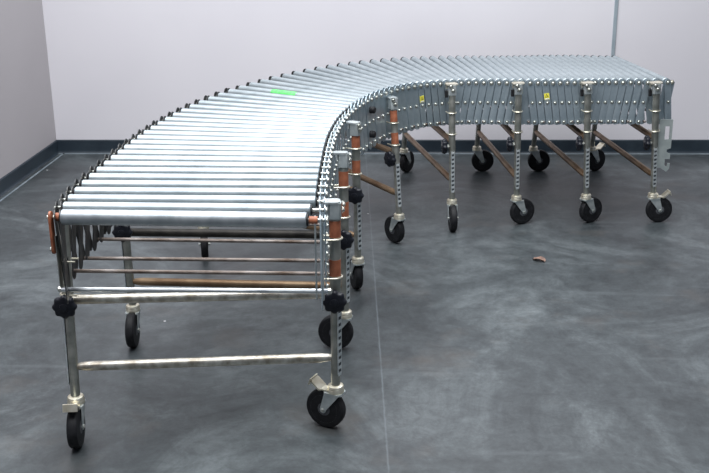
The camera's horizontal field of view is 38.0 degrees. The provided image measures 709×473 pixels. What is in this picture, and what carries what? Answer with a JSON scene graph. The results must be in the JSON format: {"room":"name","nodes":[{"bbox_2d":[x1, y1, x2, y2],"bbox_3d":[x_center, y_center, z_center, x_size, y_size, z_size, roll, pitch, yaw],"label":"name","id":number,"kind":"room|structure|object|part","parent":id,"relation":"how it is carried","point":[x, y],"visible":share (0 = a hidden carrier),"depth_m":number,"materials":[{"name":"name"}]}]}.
{"room":"distribution center","nodes":[
{"label":"distribution center","id":0,"kind":"room"},
{"bbox_2d":[0,0,56,178],"bbox_3d":[-2.256,-0.928,2.409,0.120,3.500,7.966,1,19,3],"label":"wall","id":1,"kind":"structure","parent":0,"point":[27,122],"depth_m":6.12,"materials":[{"name":"white paint"}]},
{"bbox_2d":[0,140,58,196],"bbox_3d":[-2.172,0.688,2.952,0.014,0.088,7.966,1,19,3],"label":"baseboard","id":2,"kind":"structure","parent":1,"relation":"attached to","point":[7,182],"depth_m":6.19,"materials":[{"name":"black rubber"}]},
{"bbox_2d":[0,154,62,201],"bbox_3d":[-2.133,0.729,2.963,0.012,0.002,7.966,1,19,3],"label":"trim","id":3,"kind":"structure","parent":1,"relation":"attached to","point":[61,154],"depth_m":6.13,"materials":[{"name":"grey"}]},
{"bbox_2d":[0,154,708,472],"bbox_3d":[1.619,0.786,2.837,9.000,0.100,10.000,0,19,2],"label":"floor","id":4,"kind":"structure","parent":0,"point":[467,352],"depth_m":3.89,"materials":[{"name":"concrete"}]},
{"bbox_2d":[46,55,674,448],"bbox_3d":[0.118,-0.280,4.681,1.866,0.768,4.044,13,23,34],"label":"conveyor","id":5,"kind":"object","parent":4,"relation":"on","point":[252,154],"visible":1,"depth_m":3.80,"materials":[{"name":"metal"}]},
{"bbox_3d":[-0.861,0.209,3.059,0.075,0.075,0.027,0,19,2],"label":"knob","id":6,"kind":"part","parent":5,"relation":"part of","materials":[{"name":"black plastic"}]},
{"bbox_3d":[-0.861,0.083,3.071,0.036,0.304,0.064,0,19,2],"label":"leg","id":7,"kind":"part","parent":5,"relation":"part of","materials":[{"name":"metal"}]},
{"bbox_3d":[-0.838,-0.015,3.720,0.075,0.075,0.027,0,19,2],"label":"knob","id":8,"kind":"part","parent":5,"relation":"part of","materials":[{"name":"black plastic"}]},
{"bbox_3d":[-0.464,0.155,2.968,0.786,0.026,0.013,1,19,5],"label":"tie rod","id":9,"kind":"part","parent":5,"relation":"part of","materials":[{"name":"silver metal"}]},
{"bbox_3d":[-0.478,0.109,3.127,0.799,0.012,0.012,1,19,3],"label":"tie rod","id":10,"kind":"part","parent":5,"relation":"part of","materials":[{"name":"silver metal"}]},
{"bbox_3d":[-0.479,0.073,3.296,0.799,0.012,0.012,1,19,3],"label":"tie rod","id":11,"kind":"part","parent":5,"relation":"part of","materials":[{"name":"silver metal"}]},
{"bbox_3d":[-0.476,0.014,3.454,0.795,0.012,0.012,1,19,4],"label":"tie rod","id":12,"kind":"part","parent":5,"relation":"part of","materials":[{"name":"silver metal"}]},
{"bbox_3d":[-0.100,0.022,3.028,0.003,0.265,0.121,-1,19,-1],"label":"link plate","id":13,"kind":"part","parent":5,"relation":"part of","materials":[{"name":"silver metal"}]},
{"bbox_3d":[-0.101,-0.005,3.111,0.003,0.263,0.121,-1,19,-1],"label":"link plate","id":14,"kind":"part","parent":5,"relation":"part of","materials":[{"name":"silver metal"}]},
{"bbox_3d":[-0.093,0.072,2.879,0.003,0.264,0.086,-1,19,-3],"label":"link plate","id":15,"kind":"part","parent":5,"relation":"part of","materials":[{"name":"silver metal"}]},
{"bbox_3d":[-0.102,-0.084,3.350,0.007,0.259,0.115,0,19,2],"label":"link plate","id":16,"kind":"part","parent":5,"relation":"part of","materials":[{"name":"silver metal"}]},
{"bbox_3d":[-0.100,-0.109,3.426,0.003,0.257,0.113,0,19,1],"label":"link plate","id":17,"kind":"part","parent":5,"relation":"part of","materials":[{"name":"silver metal"}]},
{"bbox_3d":[-0.083,0.050,2.946,0.003,0.262,0.119,-1,19,-3],"label":"link plate","id":18,"kind":"part","parent":5,"relation":"part of","materials":[{"name":"silver metal"}]},
{"bbox_3d":[-0.087,-0.033,3.192,0.003,0.261,0.117,-1,19,0],"label":"link plate","id":19,"kind":"part","parent":5,"relation":"part of","materials":[{"name":"silver metal"}]},
{"bbox_3d":[-0.087,-0.085,3.350,0.003,0.258,0.113,0,19,0],"label":"link plate","id":20,"kind":"part","parent":5,"relation":"part of","materials":[{"name":"silver metal"}]},
{"bbox_3d":[-0.085,-0.134,3.500,0.003,0.255,0.107,0,19,1],"label":"link plate","id":21,"kind":"part","parent":5,"relation":"part of","materials":[{"name":"silver metal"}]},
{"bbox_3d":[-0.082,-0.203,3.710,0.004,0.251,0.103,0,19,2],"label":"link plate","id":22,"kind":"part","parent":5,"relation":"part of","materials":[{"name":"silver metal"}]},
{"bbox_3d":[-0.079,-0.225,3.777,0.003,0.249,0.102,0,19,2],"label":"link plate","id":23,"kind":"part","parent":5,"relation":"part of","materials":[{"name":"silver metal"}]},
{"bbox_3d":[-0.077,-0.247,3.844,0.003,0.248,0.100,0,19,2],"label":"link plate","id":24,"kind":"part","parent":5,"relation":"part of","materials":[{"name":"silver metal"}]},
{"bbox_3d":[0.301,-0.448,4.403,2.256,0.274,3.257,0,19,2],"label":"link plate","id":25,"kind":"part","parent":5,"relation":"part of","materials":[{"name":"silver metal"}]},
{"bbox_3d":[-0.058,0.058,3.084,0.037,0.335,0.038,0,19,2],"label":"leg","id":26,"kind":"part","parent":5,"relation":"part of","materials":[{"name":"metal"}]},
{"bbox_3d":[-0.060,0.197,3.088,0.075,0.075,0.027,0,19,2],"label":"knob","id":27,"kind":"part","parent":5,"relation":"part of","materials":[{"name":"black plastic"}]},
{"bbox_3d":[-0.072,-0.269,3.910,0.003,0.247,0.101,0,19,3],"label":"link plate","id":28,"kind":"part","parent":5,"relation":"part of","materials":[{"name":"silver metal"}]},
{"bbox_3d":[-0.069,-0.290,3.975,0.003,0.246,0.100,1,19,5],"label":"link plate","id":29,"kind":"part","parent":5,"relation":"part of","materials":[{"name":"silver metal"}]},
{"bbox_3d":[-0.062,-0.312,4.041,0.003,0.244,0.100,1,19,5],"label":"link plate","id":30,"kind":"part","parent":5,"relation":"part of","materials":[{"name":"grey metal"}]},
{"bbox_3d":[-0.056,-0.334,4.106,0.003,0.243,0.100,1,19,6],"label":"link plate","id":31,"kind":"part","parent":5,"relation":"part of","materials":[{"name":"grey metal"}]},
{"bbox_3d":[-0.047,-0.355,4.171,0.003,0.242,0.100,2,19,7],"label":"link plate","id":32,"kind":"part","parent":5,"relation":"part of","materials":[{"name":"grey metal"}]},
{"bbox_3d":[-0.039,-0.376,4.235,0.003,0.241,0.100,2,19,8],"label":"link plate","id":33,"kind":"part","parent":5,"relation":"part of","materials":[{"name":"grey metal"}]},
{"bbox_3d":[-0.038,-0.130,3.675,0.034,0.339,0.058,0,19,2],"label":"leg","id":34,"kind":"part","parent":5,"relation":"part of","materials":[{"name":"metal"}]},
{"bbox_3d":[-0.043,-0.397,4.302,0.004,0.241,0.102,2,19,9],"label":"link plate","id":35,"kind":"part","parent":5,"relation":"part of","materials":[{"name":"grey metal"}]},
{"bbox_3d":[-0.028,-0.397,4.299,0.003,0.239,0.100,2,19,9],"label":"link plate","id":36,"kind":"part","parent":5,"relation":"part of","materials":[{"name":"grey metal"}]},
{"bbox_3d":[-0.039,0.013,3.671,0.075,0.075,0.027,0,19,2],"label":"knob","id":37,"kind":"part","parent":5,"relation":"part of","materials":[{"name":"black plastic"}]},
{"bbox_3d":[-0.017,-0.418,4.362,0.004,0.238,0.098,3,19,11],"label":"link plate","id":38,"kind":"part","parent":5,"relation":"part of","materials":[{"name":"grey metal"}]},
{"bbox_3d":[-0.016,-0.440,4.431,0.022,0.257,0.110,0,19,2],"label":"link plate","id":39,"kind":"part","parent":5,"relation":"part of","materials":[{"name":"grey metal"}]},
{"bbox_3d":[0.002,-0.167,4.208,0.075,0.075,0.027,3,19,11],"label":"knob","id":40,"kind":"part","parent":5,"relation":"part of","materials":[{"name":"black plastic"}]},
{"bbox_3d":[0.007,-0.302,4.208,0.033,0.325,0.045,-5,19,-14],"label":"leg","id":41,"kind":"part","parent":5,"relation":"part of","materials":[{"name":"metal"}]},
{"bbox_3d":[0.011,-0.457,4.482,0.004,0.257,0.110,4,19,14],"label":"link plate","id":42,"kind":"part","parent":5,"relation":"part of","materials":[{"name":"grey metal"}]},
{"bbox_3d":[0.029,-0.476,4.539,0.003,0.256,0.105,5,19,15],"label":"link plate","id":43,"kind":"part","parent":5,"relation":"part of","materials":[{"name":"grey metal"}]},
{"bbox_3d":[0.045,-0.495,4.596,0.004,0.255,0.100,5,19,16],"label":"link plate","id":44,"kind":"part","parent":5,"relation":"part of","materials":[{"name":"grey metal"}]},
{"bbox_3d":[0.065,-0.513,4.649,0.004,0.254,0.095,6,20,18],"label":"link plate","id":45,"kind":"part","parent":5,"relation":"part of","materials":[{"name":"grey metal"}]},
{"bbox_3d":[0.084,-0.530,4.701,0.004,0.253,0.090,7,20,20],"label":"link plate","id":46,"kind":"part","parent":5,"relation":"part of","materials":[{"name":"grey metal"}]},
{"bbox_3d":[0.107,-0.546,4.750,0.004,0.252,0.087,8,20,23],"label":"link plate","id":47,"kind":"part","parent":5,"relation":"part of","materials":[{"name":"grey metal"}]},
{"bbox_3d":[0.130,-0.562,4.798,0.003,0.252,0.086,8,21,25],"label":"link plate","id":48,"kind":"part","parent":5,"relation":"part of","materials":[{"name":"grey metal"}]},
{"bbox_3d":[0.156,-0.577,4.841,0.004,0.249,0.083,10,21,28],"label":"link plate","id":49,"kind":"part","parent":5,"relation":"part of","materials":[{"name":"grey metal"}]},
{"bbox_3d":[0.164,-0.362,4.827,0.027,0.075,0.075,-15,23,-36],"label":"knob","id":50,"kind":"part","parent":5,"relation":"part of","materials":[{"name":"black plastic"}]},
{"bbox_3d":[0.182,-0.591,4.882,0.004,0.246,0.080,11,22,31],"label":"link plate","id":51,"kind":"part","parent":5,"relation":"part of","materials":[{"name":"grey metal"}]},
{"bbox_3d":[0.188,-0.490,4.830,0.034,0.314,0.084,-7,20,-17],"label":"leg","id":52,"kind":"part","parent":5,"relation":"part of","materials":[{"name":"metal"}]},
{"bbox_3d":[0.211,-0.603,4.919,0.004,0.243,0.075,13,23,35],"label":"link plate","id":53,"kind":"part","parent":5,"relation":"part of","materials":[{"name":"grey metal"}]},
{"bbox_3d":[0.238,-0.614,4.952,0.004,0.239,0.070,15,24,38],"label":"link plate","id":54,"kind":"part","parent":5,"relation":"part of","materials":[{"name":"grey metal"}]},
{"bbox_3d":[0.269,-0.623,4.980,0.068,0.237,0.004,-18,25,-42],"label":"link plate","id":55,"kind":"part","parent":5,"relation":"part of","materials":[{"name":"grey metal"}]},
{"bbox_3d":[0.299,-0.632,5.006,0.064,0.234,0.004,-15,24,-37],"label":"link plate","id":56,"kind":"part","parent":5,"relation":"part of","materials":[{"name":"grey metal"}]},
{"bbox_3d":[0.331,-0.639,5.027,0.055,0.225,0.004,-13,22,-32],"label":"link plate","id":57,"kind":"part","parent":5,"relation":"part of","materials":[{"name":"grey metal"}]},
{"bbox_3d":[0.363,-0.646,5.045,0.054,0.225,0.004,-10,21,-26],"label":"link plate","id":58,"kind":"part","parent":5,"relation":"part of","materials":[{"name":"silver metal"}]},
{"bbox_3d":[0.397,-0.650,5.058,0.054,0.225,0.004,-8,20,-21],"label":"link plate","id":59,"kind":"part","parent":5,"relation":"part of","materials":[{"name":"silver metal"}]},
{"bbox_3d":[0.430,-0.654,5.070,0.053,0.224,0.004,-6,20,-16],"label":"link plate","id":60,"kind":"part","parent":5,"relation":"part of","materials":[{"name":"silver metal"}]},
{"bbox_3d":[0.439,-0.441,5.052,0.027,0.075,0.075,-2,19,-3],"label":"knob","id":61,"kind":"part","parent":5,"relation":"part of","materials":[{"name":"black plastic"}]},
{"bbox_3d":[0.465,-0.657,5.077,0.053,0.224,0.004,-5,19,-12],"label":"link plate","id":62,"kind":"part","parent":5,"relation":"part of","materials":[{"name":"silver metal"}]},
{"bbox_3d":[0.476,-0.571,5.025,0.034,0.335,0.066,-2,19,-5],"label":"leg","id":63,"kind":"part","parent":5,"relation":"part of","materials":[{"name":"metal"}]},
{"bbox_3d":[0.510,-0.659,5.083,0.061,0.224,0.003,-2,19,-5],"label":"link plate","id":64,"kind":"part","parent":5,"relation":"part of","materials":[{"name":"grey metal"}]},
{"bbox_3d":[0.547,-0.661,5.087,0.061,0.224,0.004,-1,19,-2],"label":"link plate","id":65,"kind":"part","parent":5,"relation":"part of","materials":[{"name":"grey metal"}]},
{"bbox_3d":[0.583,-0.661,5.086,0.060,0.224,0.003,0,19,1],"label":"link plate","id":66,"kind":"part","parent":5,"relation":"part of","materials":[{"name":"grey metal"}]},
{"bbox_3d":[0.620,-0.662,5.086,0.062,0.224,0.004,1,19,3],"label":"link plate","id":67,"kind":"part","parent":5,"relation":"part of","materials":[{"name":"grey metal"}]},
{"bbox_3d":[0.657,-0.661,5.082,0.061,0.224,0.003,1,19,5],"label":"link plate","id":68,"kind":"part","parent":5,"relation":"part of","materials":[{"name":"grey metal"}]},
{"bbox_3d":[0.695,-0.661,5.080,0.062,0.224,0.004,1,19,5],"label":"link plate","id":69,"kind":"part","parent":5,"relation":"part of","materials":[{"name":"grey metal"}]},
{"bbox_3d":[0.732,-0.659,5.076,0.061,0.224,0.003,2,19,6],"label":"link plate","id":70,"kind":"part","parent":5,"relation":"part of","materials":[{"name":"grey metal"}]},
{"bbox_3d":[0.764,-0.456,5.085,0.027,0.075,0.075,0,19,2],"label":"knob","id":71,"kind":"part","parent":5,"relation":"part of","materials":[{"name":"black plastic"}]},
{"bbox_3d":[0.770,-0.659,5.073,0.062,0.224,0.003,1,19,5],"label":"link plate","id":72,"kind":"part","parent":5,"relation":"part of","materials":[{"name":"grey metal"}]},
{"bbox_3d":[0.800,-0.581,5.044,0.042,0.333,0.033,14,24,37],"label":"leg","id":73,"kind":"part","parent":5,"relation":"part of","materials":[{"name":"metal"}]},
{"bbox_3d":[0.807,-0.658,5.069,0.061,0.224,0.003,1,19,4],"label":"link plate","id":74,"kind":"part","parent":5,"relation":"part of","materials":[{"name":"grey metal"}]},
{"bbox_3d":[0.852,-0.628,4.973,1.375,0.243,0.270,0,19,2],"label":"link plate","id":75,"kind":"part","parent":5,"relation":"part of","materials":[{"name":"grey metal"}]},
{"bbox_3d":[0.874,-0.657,5.065,0.061,0.224,0.004,1,19,3],"label":"link plate","id":76,"kind":"part","parent":5,"relation":"part of","materials":[{"name":"grey metal"}]},
{"bbox_3d":[0.911,-0.657,5.062,0.060,0.224,0.003,0,19,2],"label":"link plate","id":77,"kind":"part","parent":5,"relation":"part of","materials":[{"name":"silver metal"}]},
{"bbox_3d":[0.947,-0.657,5.062,0.061,0.224,0.003,0,19,2],"label":"link plate","id":78,"kind":"part","parent":5,"relation":"part of","materials":[{"name":"silver metal"}]},
{"bbox_3d":[0.984,-0.657,5.060,0.060,0.224,0.004,0,19,0],"label":"link plate","id":79,"kind":"part","parent":5,"relation":"part of","materials":[{"name":"silver metal"}]},
{"bbox_3d":[1.019,-0.657,5.061,0.060,0.224,0.003,-1,19,-1],"label":"link plate","id":80,"kind":"part","parent":5,"relation":"part of","materials":[{"name":"silver metal"}]},
{"bbox_3d":[1.054,-0.658,5.061,0.060,0.224,0.003,-1,19,-1],"label":"link plate","id":81,"kind":"part","parent":5,"relation":"part of","materials":[{"name":"silver metal"}]},
{"bbox_3d":[1.089,-0.658,5.062,0.059,0.224,0.003,-1,19,-1],"label":"link plate","id":82,"kind":"part","parent":5,"relation":"part of","materials":[{"name":"silver metal"}]},
{"bbox_3d":[1.107,-0.460,5.085,0.027,0.075,0.075,0,19,2],"label":"knob","id":83,"kind":"part","parent":5,"relation":"part of","materials":[{"name":"black plastic"}]},
{"bbox_3d":[1.123,-0.659,5.062,0.059,0.224,0.003,-1,19,-2],"label":"link plate","id":84,"kind":"part","parent":5,"relation":"part of","materials":[{"name":"silver metal"}]},
{"bbox_3d":[1.139,-0.583,5.039,0.052,0.334,0.033,-9,21,-24],"label":"leg","id":85,"kind":"part","parent":5,"relation":"part of","materials":[{"name":"metal"}]},
{"bbox_3d":[1.165,-0.659,5.062,0.055,0.224,0.003,0,19,1],"label":"link plate","id":86,"kind":"part","parent":5,"relation":"part of","materials":[{"name":"grey metal"}]},
{"bbox_3d":[1.198,-0.660,5.063,0.055,0.224,0.003,0,19,1],"label":"link plate","id":87,"kind":"part","parent":5,"relation":"part of","materials":[{"name":"grey metal"}]},
{"bbox_3d":[1.231,-0.660,5.061,0.056,0.224,0.004,0,19,2],"label":"link plate","id":88,"kind":"part","parent":5,"relation":"part of","materials":[{"name":"grey metal"}]},
{"bbox_3d":[1.264,-0.660,5.061,0.055,0.224,0.003,1,19,4],"label":"link plate","id":89,"kind":"part","parent":5,"relation":"part of","materials":[{"name":"grey metal"}]},
{"bbox_3d":[1.298,-0.659,5.057,0.056,0.224,0.003,1,19,5],"label":"link plate","id":90,"kind":"part","parent":5,"relation":"part of","materials":[{"name":"grey metal"}]},
{"bbox_3d":[1.335,-0.659,5.055,0.058,0.224,0.003,1,19,5],"label":"link plate","id":91,"kind":"part","parent":5,"relation":"part of","materials":[{"name":"grey metal"}]},
{"bbox_3d":[1.373,-0.658,5.051,0.059,0.224,0.004,1,19,4],"label":"link plate","id":92,"kind":"part","parent":5,"relation":"part of","materials":[{"name":"silver metal"}]},
{"bbox_3d":[1.414,-0.658,5.049,0.061,0.224,0.004,0,19,2],"label":"link plate","id":93,"kind":"part","parent":5,"relation":"part of","materials":[{"name":"grey metal"}]},
{"bbox_3d":[1.441,-0.462,5.083,0.027,0.075,0.075,0,19,2],"label":"knob","id":94,"kind":"part","parent":5,"relation":"part of","materials":[{"name":"black plastic"}]},
{"bbox_3d":[1.470,-0.584,5.032,0.063,0.334,0.033,-16,24,-38],"label":"leg","id":95,"kind":"part","parent":5,"relation":"part of","materials":[{"name":"metal"}]},
{"bbox_3d":[1.485,-0.659,5.050,0.051,0.224,0.003,-2,19,-4],"label":"link plate","id":96,"kind":"part","parent":5,"relation":"part of","materials":[{"name":"grey metal"}]},
{"bbox_3d":[1.538,-0.661,5.057,0.051,0.224,0.003,-3,19,-6],"label":"link plate","id":97,"kind":"part","parent":5,"relation":"part of","materials":[{"name":"grey metal"}]},
{"bbox_3d":[1.543,-0.664,5.064,0.046,0.192,0.003,-3,19,-6],"label":"plate","id":98,"kind":"part","parent":5,"relation":"part of","materials":[{"name":"grey metal"}]},
{"bbox_2d":[532,256,545,261],"bbox_3d":[0.841,0.103,4.697,0.060,0.018,0.036,13,23,35],"label":"dry leaf","id":99,"kind":"object","parent":4,"relation":"on","point":[541,258],"visible":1,"depth_m":4.70,"materials":[{"name":"beige plant"}]},
{"bbox_2d":[42,0,708,139],"bbox_3d":[1.770,-2.209,6.069,9.000,3.500,0.120,0,19,2],"label":"wall","id":100,"kind":"structure","parent":0,"point":[116,67],"depth_m":6.42,"materials":[{"name":"white paint"}]},
{"bbox_2d":[57,140,708,152],"bbox_3d":[2.058,-0.570,6.540,8.000,0.088,0.014,0,19,2],"label":"baseboard","id":101,"kind":"structure","parent":100,"relation":"attached to","point":[64,146],"depth_m":6.59,"materials":[{"name":"black rubber"}]},
{"bbox_2d":[59,153,708,153],"bbox_3d":[2.058,-0.524,6.538,8.000,0.002,0.020,0,19,2],"label":"trim","id":102,"kind":"structure","parent":100,"relation":"attached to","point":[59,153],"depth_m":6.59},
{"bbox_2d":[611,0,618,55],"bbox_3d":[1.584,-2.454,5.926,0.022,2.940,0.008,0,19,2],"label":"trim","id":103,"kind":"structure","parent":100,"relation":"attached to","point":[616,1],"depth_m":6.32,"materials":[{"name":"grey metal"}]}
]}

